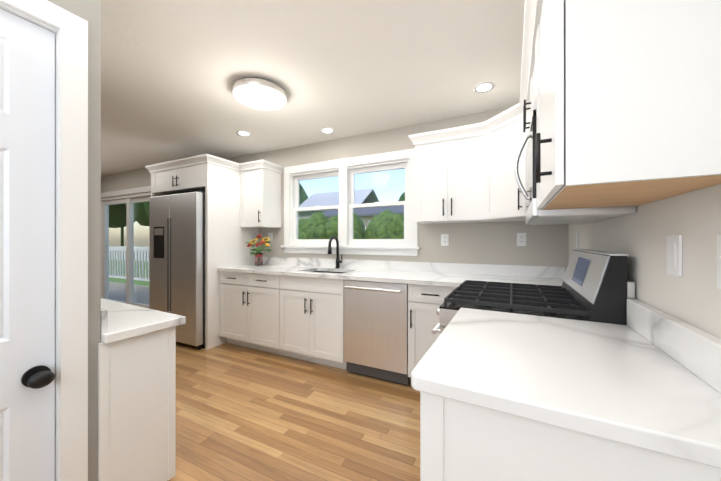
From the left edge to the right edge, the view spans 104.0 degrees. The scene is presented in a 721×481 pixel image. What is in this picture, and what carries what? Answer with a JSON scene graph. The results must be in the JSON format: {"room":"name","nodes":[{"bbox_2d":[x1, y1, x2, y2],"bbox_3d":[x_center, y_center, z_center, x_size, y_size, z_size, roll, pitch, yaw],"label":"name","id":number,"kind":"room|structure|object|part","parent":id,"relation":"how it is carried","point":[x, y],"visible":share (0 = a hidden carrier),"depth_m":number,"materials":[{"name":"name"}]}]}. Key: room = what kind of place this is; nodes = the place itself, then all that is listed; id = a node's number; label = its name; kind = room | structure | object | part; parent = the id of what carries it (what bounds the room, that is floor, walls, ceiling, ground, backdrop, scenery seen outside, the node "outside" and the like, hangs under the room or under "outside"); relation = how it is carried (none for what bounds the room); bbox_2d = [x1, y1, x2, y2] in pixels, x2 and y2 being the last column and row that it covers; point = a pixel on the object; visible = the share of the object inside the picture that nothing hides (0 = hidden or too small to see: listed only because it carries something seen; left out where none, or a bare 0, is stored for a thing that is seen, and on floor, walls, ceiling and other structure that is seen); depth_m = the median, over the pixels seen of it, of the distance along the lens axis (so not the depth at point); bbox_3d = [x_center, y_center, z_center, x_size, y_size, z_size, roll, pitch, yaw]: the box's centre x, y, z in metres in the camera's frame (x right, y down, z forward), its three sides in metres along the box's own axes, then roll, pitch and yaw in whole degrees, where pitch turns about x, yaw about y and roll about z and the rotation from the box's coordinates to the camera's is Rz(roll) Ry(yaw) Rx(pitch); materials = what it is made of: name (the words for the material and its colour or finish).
{"room":"kitchen","nodes":[
{"label":"kitchen","id":0,"kind":"room"},
{"bbox_2d":[47,0,100,480],"bbox_3d":[-1.844,0.013,0.022,0.120,2.440,2.795,0,0,28],"label":"wall","id":1,"kind":"structure","parent":0,"point":[89,11],"depth_m":1.19,"materials":[{"name":"beige paint"}]},
{"bbox_2d":[0,8,54,480],"bbox_3d":[-1.377,0.197,0.777,0.117,2.048,0.762,0,0,28],"label":"door leaf","id":2,"kind":"structure","parent":1,"relation":"in","point":[27,223],"depth_m":1.06,"materials":[{"name":"white wood"}]},
{"bbox_3d":[-1.217,0.518,1.072,0.115,0.076,0.090,0,0,28],"label":"door knob","id":3,"kind":"part","parent":2,"relation":"part of","materials":[{"name":"black metal"}]},
{"bbox_2d":[0,0,87,480],"bbox_3d":[-1.416,0.160,0.797,0.136,2.146,0.928,0,0,28],"label":"door frame","id":4,"kind":"structure","parent":1,"relation":"attached to","point":[69,29],"depth_m":1.13,"materials":[{"name":"white wood"}]},
{"bbox_2d":[168,342,419,480],"bbox_3d":[-3.362,1.264,1.965,9.550,0.060,5.440,0,0,26],"label":"floor","id":5,"kind":"structure","parent":0,"point":[243,413],"depth_m":1.92,"materials":[{"name":"brown wood"}]},
{"bbox_2d":[98,326,175,480],"bbox_3d":[-1.629,0.838,1.657,1.328,0.790,0.310,0,0,28],"label":"base cabinet","id":6,"kind":"object","parent":5,"relation":"on","point":[136,408],"visible":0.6,"depth_m":1.32,"materials":[{"name":"white wood"}]},
{"bbox_2d":[101,298,185,343],"bbox_3d":[-1.605,0.373,1.673,1.355,0.140,0.336,0,0,28],"label":"countertop","id":7,"kind":"structure","parent":6,"relation":"on","point":[120,321],"depth_m":1.42,"materials":[{"name":"stone"}]},
{"bbox_2d":[149,191,204,349],"bbox_3d":[-2.047,0.336,3.697,0.943,1.797,0.876,0,0,28],"label":"fridge","id":8,"kind":"object","parent":5,"relation":"on","point":[203,269],"depth_m":3.24,"materials":[{"name":"grey metal"}]},
{"bbox_3d":[-2.437,0.317,3.466,0.416,1.724,0.100,0,0,28],"label":"fridge door","id":9,"kind":"part","parent":8,"relation":"part of","materials":[{"name":"silver metal"}]},
{"bbox_3d":[-2.197,0.336,3.394,0.892,1.797,0.200,0,0,28],"label":"fridge panel","id":10,"kind":"part","parent":8,"relation":"part of","materials":[{"name":"silver metal"}]},
{"bbox_3d":[-2.024,0.317,3.266,0.494,1.724,0.103,0,0,28],"label":"fridge door","id":11,"kind":"part","parent":8,"relation":"part of","materials":[{"name":"silver metal"}]},
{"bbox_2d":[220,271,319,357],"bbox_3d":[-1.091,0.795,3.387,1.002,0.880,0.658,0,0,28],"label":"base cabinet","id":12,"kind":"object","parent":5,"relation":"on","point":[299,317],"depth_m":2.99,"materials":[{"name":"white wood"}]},
{"bbox_2d":[344,280,410,385],"bbox_3d":[0.236,0.798,2.704,0.618,0.872,0.682,0,0,28],"label":"dishwasher","id":13,"kind":"object","parent":5,"relation":"on","point":[376,330],"visible":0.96,"depth_m":2.44,"materials":[{"name":"grey metal"}]},
{"bbox_2d":[408,284,455,376],"bbox_3d":[0.697,0.794,2.527,0.408,0.880,0.640,0,0,28],"label":"base cabinet","id":14,"kind":"object","parent":5,"relation":"on","point":[424,301],"depth_m":2.28,"materials":[{"name":"white wood"}]},
{"bbox_2d":[217,257,564,286],"bbox_3d":[0.019,0.287,2.838,3.480,0.135,0.794,0,0,28],"label":"countertop","id":15,"kind":"structure","parent":14,"relation":"on","point":[431,273],"depth_m":2.77,"materials":[{"name":"stone"}]},
{"bbox_2d":[255,253,262,265],"bbox_3d":[-1.286,0.239,3.561,0.104,0.160,0.104,0,0,28],"label":"vase","id":16,"kind":"object","parent":15,"relation":"on","point":[258,259],"visible":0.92,"depth_m":3.52,"materials":[{"name":"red glass"}]},
{"bbox_2d":[246,234,270,254],"bbox_3d":[-1.307,0.105,3.561,0.382,0.368,0.297,0,0,28],"label":"flowers","id":17,"kind":"object","parent":16,"relation":"in","point":[265,241],"visible":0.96,"depth_m":3.52,"materials":[{"name":"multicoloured plant"}]},
{"bbox_2d":[313,271,346,273],"bbox_3d":[-0.346,0.466,3.013,0.592,0.223,0.439,0,0,28],"label":"sink basin","id":18,"kind":"object","parent":15,"relation":"in","point":[329,272],"depth_m":3.25,"materials":[{"name":"grey metal"}]},
{"bbox_2d":[328,236,341,267],"bbox_3d":[-0.285,0.134,3.160,0.096,0.370,0.222,0,0,28],"label":"faucet","id":19,"kind":"object","parent":15,"relation":"on","point":[338,261],"visible":0.98,"depth_m":3.22,"materials":[{"name":"black metal"}]},
{"bbox_2d":[455,267,566,286],"bbox_3d":[1.210,0.287,2.248,0.826,0.135,0.706,0,0,28],"label":"countertop","id":20,"kind":"structure","parent":14,"relation":"on","point":[521,280],"depth_m":2.31,"materials":[{"name":"stone"}]},
{"bbox_2d":[432,249,634,334],"bbox_3d":[0.874,0.643,1.582,0.781,1.181,0.770,0,0,28],"label":"range","id":21,"kind":"object","parent":5,"relation":"on","point":[597,286],"visible":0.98,"depth_m":1.32,"materials":[{"name":"metal"}]},
{"bbox_2d":[420,391,720,480],"bbox_3d":[0.589,0.794,0.862,0.607,0.880,0.755,0,0,28],"label":"base cabinet","id":22,"kind":"object","parent":5,"relation":"on","point":[461,441],"visible":0.44,"depth_m":0.56,"materials":[{"name":"white wood"}]},
{"bbox_2d":[411,299,720,468],"bbox_3d":[0.574,0.287,0.860,0.630,0.135,0.767,0,0,28],"label":"countertop","id":23,"kind":"structure","parent":22,"relation":"on","point":[647,377],"depth_m":0.66,"materials":[{"name":"stone"}]},
{"bbox_2d":[101,0,524,175],"bbox_3d":[-3.362,-1.236,1.966,9.550,0.060,5.440,0,0,26],"label":"ceiling","id":24,"kind":"structure","parent":0,"point":[172,71],"depth_m":1.98,"materials":[{"name":"white paint"}]},
{"bbox_2d":[236,131,250,135],"bbox_3d":[-1.312,-1.202,3.163,0.150,0.005,0.150,0,0,28],"label":"recessed light","id":25,"kind":"object","parent":24,"relation":"in","point":[243,133],"visible":1,"depth_m":3.16,"materials":[{"name":"white plastic"}]},
{"bbox_2d":[232,78,286,109],"bbox_3d":[-0.804,-1.158,2.262,0.410,0.097,0.410,0,0,28],"label":"flush-mount ceiling light","id":26,"kind":"object","parent":24,"relation":"attached to","point":[258,93],"visible":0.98,"depth_m":2.17,"materials":[{"name":"white glass"}]},
{"bbox_2d":[320,128,333,132],"bbox_3d":[-0.363,-1.203,3.082,0.150,0.005,0.150,0,0,28],"label":"recessed light","id":27,"kind":"object","parent":24,"relation":"in","point":[327,130],"visible":1,"depth_m":3.07,"materials":[{"name":"white plastic"}]},
{"bbox_2d":[474,82,494,92],"bbox_3d":[0.973,-1.203,2.215,0.150,0.005,0.150,0,0,28],"label":"recessed light","id":28,"kind":"object","parent":24,"relation":"in","point":[483,87],"visible":1,"depth_m":2.21,"materials":[{"name":"white plastic"}]},
{"bbox_2d":[101,107,567,266],"bbox_3d":[-3.360,0.013,1.959,9.767,2.440,5.843,0,0,28],"label":"wall","id":29,"kind":"structure","parent":0,"point":[487,243],"depth_m":2.86,"materials":[{"name":"beige paint"}]},
{"bbox_2d":[101,186,150,307],"bbox_3d":[-4.079,0.176,4.958,2.025,2.118,0.234,0,0,28],"label":"sliding glass door","id":30,"kind":"structure","parent":29,"relation":"in","point":[131,199],"depth_m":4.99,"materials":[{"name":"clear glass"}]},
{"bbox_2d":[149,154,236,201],"bbox_3d":[-2.066,-0.776,3.777,1.071,0.320,0.812,0,0,28],"label":"upper cabinet","id":31,"kind":"object","parent":29,"relation":"attached to","point":[218,180],"depth_m":3.38,"materials":[{"name":"white wood"}]},
{"bbox_2d":[237,162,282,229],"bbox_3d":[-1.290,-0.553,3.648,0.405,0.765,0.340,0,0,28],"label":"upper cabinet","id":32,"kind":"object","parent":29,"relation":"attached to","point":[242,203],"depth_m":3.53,"materials":[{"name":"white wood"}]},
{"bbox_2d":[268,233,272,240],"bbox_3d":[-1.211,-0.046,3.785,0.072,0.116,0.009,0,0,25],"label":"outlet","id":33,"kind":"object","parent":29,"relation":"attached to","point":[270,235],"depth_m":3.78,"materials":[{"name":"grey plastic"}]},
{"bbox_2d":[281,148,419,255],"bbox_3d":[-0.171,-0.398,3.345,1.807,1.113,0.289,0,0,28],"label":"window unit","id":34,"kind":"structure","parent":29,"relation":"in","point":[352,171],"depth_m":3.28,"materials":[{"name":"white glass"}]},
{"bbox_2d":[441,234,448,245],"bbox_3d":[0.837,-0.006,2.797,0.072,0.116,0.009,0,0,25],"label":"outlet","id":35,"kind":"object","parent":29,"relation":"attached to","point":[444,237],"depth_m":2.79,"materials":[{"name":"grey plastic"}]},
{"bbox_2d":[415,135,485,223],"bbox_3d":[0.832,-0.554,2.610,0.609,0.765,0.373,0,0,28],"label":"upper cabinet","id":36,"kind":"object","parent":29,"relation":"attached to","point":[449,181],"visible":0.92,"depth_m":2.47,"materials":[{"name":"white wood"}]},
{"bbox_2d":[408,0,539,146],"bbox_3d":[0.662,-0.924,1.696,1.267,0.085,2.090,0,0,28],"label":"crown molding","id":37,"kind":"structure","parent":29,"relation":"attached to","point":[531,12],"depth_m":1.99,"materials":[{"name":"white wood"}]},
{"bbox_2d":[517,233,525,245],"bbox_3d":[1.433,-0.009,2.508,0.072,0.116,0.009,0,0,25],"label":"outlet","id":38,"kind":"object","parent":29,"relation":"attached to","point":[521,239],"depth_m":2.51,"materials":[{"name":"grey plastic"}]},
{"bbox_2d":[568,184,720,338],"bbox_3d":[0.697,0.013,0.258,0.150,2.440,5.900,0,0,28],"label":"wall","id":39,"kind":"structure","parent":0,"point":[691,295],"depth_m":0.83,"materials":[{"name":"beige paint"}]},
{"bbox_2d":[484,113,526,221],"bbox_3d":[1.315,-0.554,2.231,0.625,0.765,0.636,0,0,28],"label":"upper cabinet","id":40,"kind":"object","parent":39,"relation":"attached to","point":[504,199],"visible":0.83,"depth_m":2.16,"materials":[{"name":"white wood"}]},
{"bbox_2d":[523,40,535,140],"bbox_3d":[1.083,-0.554,1.516,0.358,0.765,0.853,0,0,28],"label":"upper cabinet","id":41,"kind":"object","parent":39,"relation":"attached to","point":[531,103],"visible":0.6,"depth_m":1.50,"materials":[{"name":"white wood"}]},
{"bbox_2d":[514,109,635,224],"bbox_3d":[1.040,-0.334,1.488,0.403,0.462,0.758,0,0,28],"label":"microwave","id":42,"kind":"object","parent":41,"relation":"attached to","point":[534,215],"visible":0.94,"depth_m":1.26,"materials":[{"name":"metal"}]},
{"bbox_2d":[576,231,578,247],"bbox_3d":[1.550,-0.006,2.014,0.008,0.116,0.072,0,0,28],"label":"light switch","id":43,"kind":"object","parent":39,"relation":"attached to","point":[577,233],"depth_m":2.00,"materials":[{"name":"white plastic"}]},
{"bbox_2d":[536,0,720,209],"bbox_3d":[0.732,-0.532,0.864,0.358,0.810,0.600,0,0,28],"label":"upper cabinet","id":44,"kind":"object","parent":39,"relation":"attached to","point":[628,90],"depth_m":0.61,"materials":[{"name":"white wood"}]},
{"bbox_3d":[0.756,-0.128,0.851,0.298,0.001,0.568,0,0,28],"label":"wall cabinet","id":45,"kind":"part","parent":44,"relation":"part of","materials":[{"name":"brown wood"}]},
{"bbox_2d":[667,235,681,276],"bbox_3d":[0.904,0.043,0.814,0.008,0.116,0.072,0,0,28],"label":"light switch","id":46,"kind":"object","parent":39,"relation":"attached to","point":[674,255],"depth_m":0.80,"materials":[{"name":"white plastic"}]},
{"bbox_2d":[716,235,720,288],"bbox_3d":[0.777,0.048,0.590,0.021,0.120,0.116,0,0,28],"label":"light switch","id":47,"kind":"object","parent":39,"relation":"attached to","point":[718,256],"depth_m":0.63,"materials":[{"name":"white plastic"}]},
{"label":"outside","id":48,"kind":"structure","parent":0,"visible":0},
{"bbox_2d":[109,259,148,285],"bbox_3d":[-1.208,1.902,53.719,133.795,0.200,95.675,0,0,28],"label":"ground","id":49,"kind":"structure","parent":48,"point":[124,280],"depth_m":13.99,"materials":[{"name":"green plant"}]},
{"bbox_2d":[109,227,365,304],"bbox_3d":[-29.017,0.617,24.551,65.624,2.350,11.358,0,0,28],"label":"fence","id":50,"kind":"object","parent":49,"relation":"on","point":[113,253],"depth_m":8.02,"materials":[{"name":"white wood"}]},
{"bbox_2d":[109,182,404,245],"bbox_3d":[-21.088,-5.265,36.546,59.940,14.122,32.090,0,0,28],"label":"trees","id":51,"kind":"object","parent":49,"relation":"on","point":[303,196],"depth_m":33.77,"materials":[{"name":"green plant"}]},
{"bbox_2d":[298,189,378,219],"bbox_3d":[-2.534,-2.404,37.751,9.571,8.400,9.093,0,0,28],"label":"house","id":52,"kind":"structure","parent":49,"relation":"on","point":[367,196],"depth_m":36.05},
{"bbox_2d":[322,205,403,226],"bbox_3d":[1.631,-0.633,24.076,8.928,4.850,8.068,0,0,28],"label":"house","id":53,"kind":"structure","parent":49,"relation":"on","point":[369,213],"depth_m":21.32,"materials":[{"name":"grey"}]},
{"bbox_2d":[298,209,403,238],"bbox_3d":[-0.699,0.452,6.869,4.384,2.344,1.649,0,0,28],"label":"hedge","id":54,"kind":"object","parent":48,"point":[395,221],"depth_m":6.33,"materials":[{"name":"green plant"}]}
]}

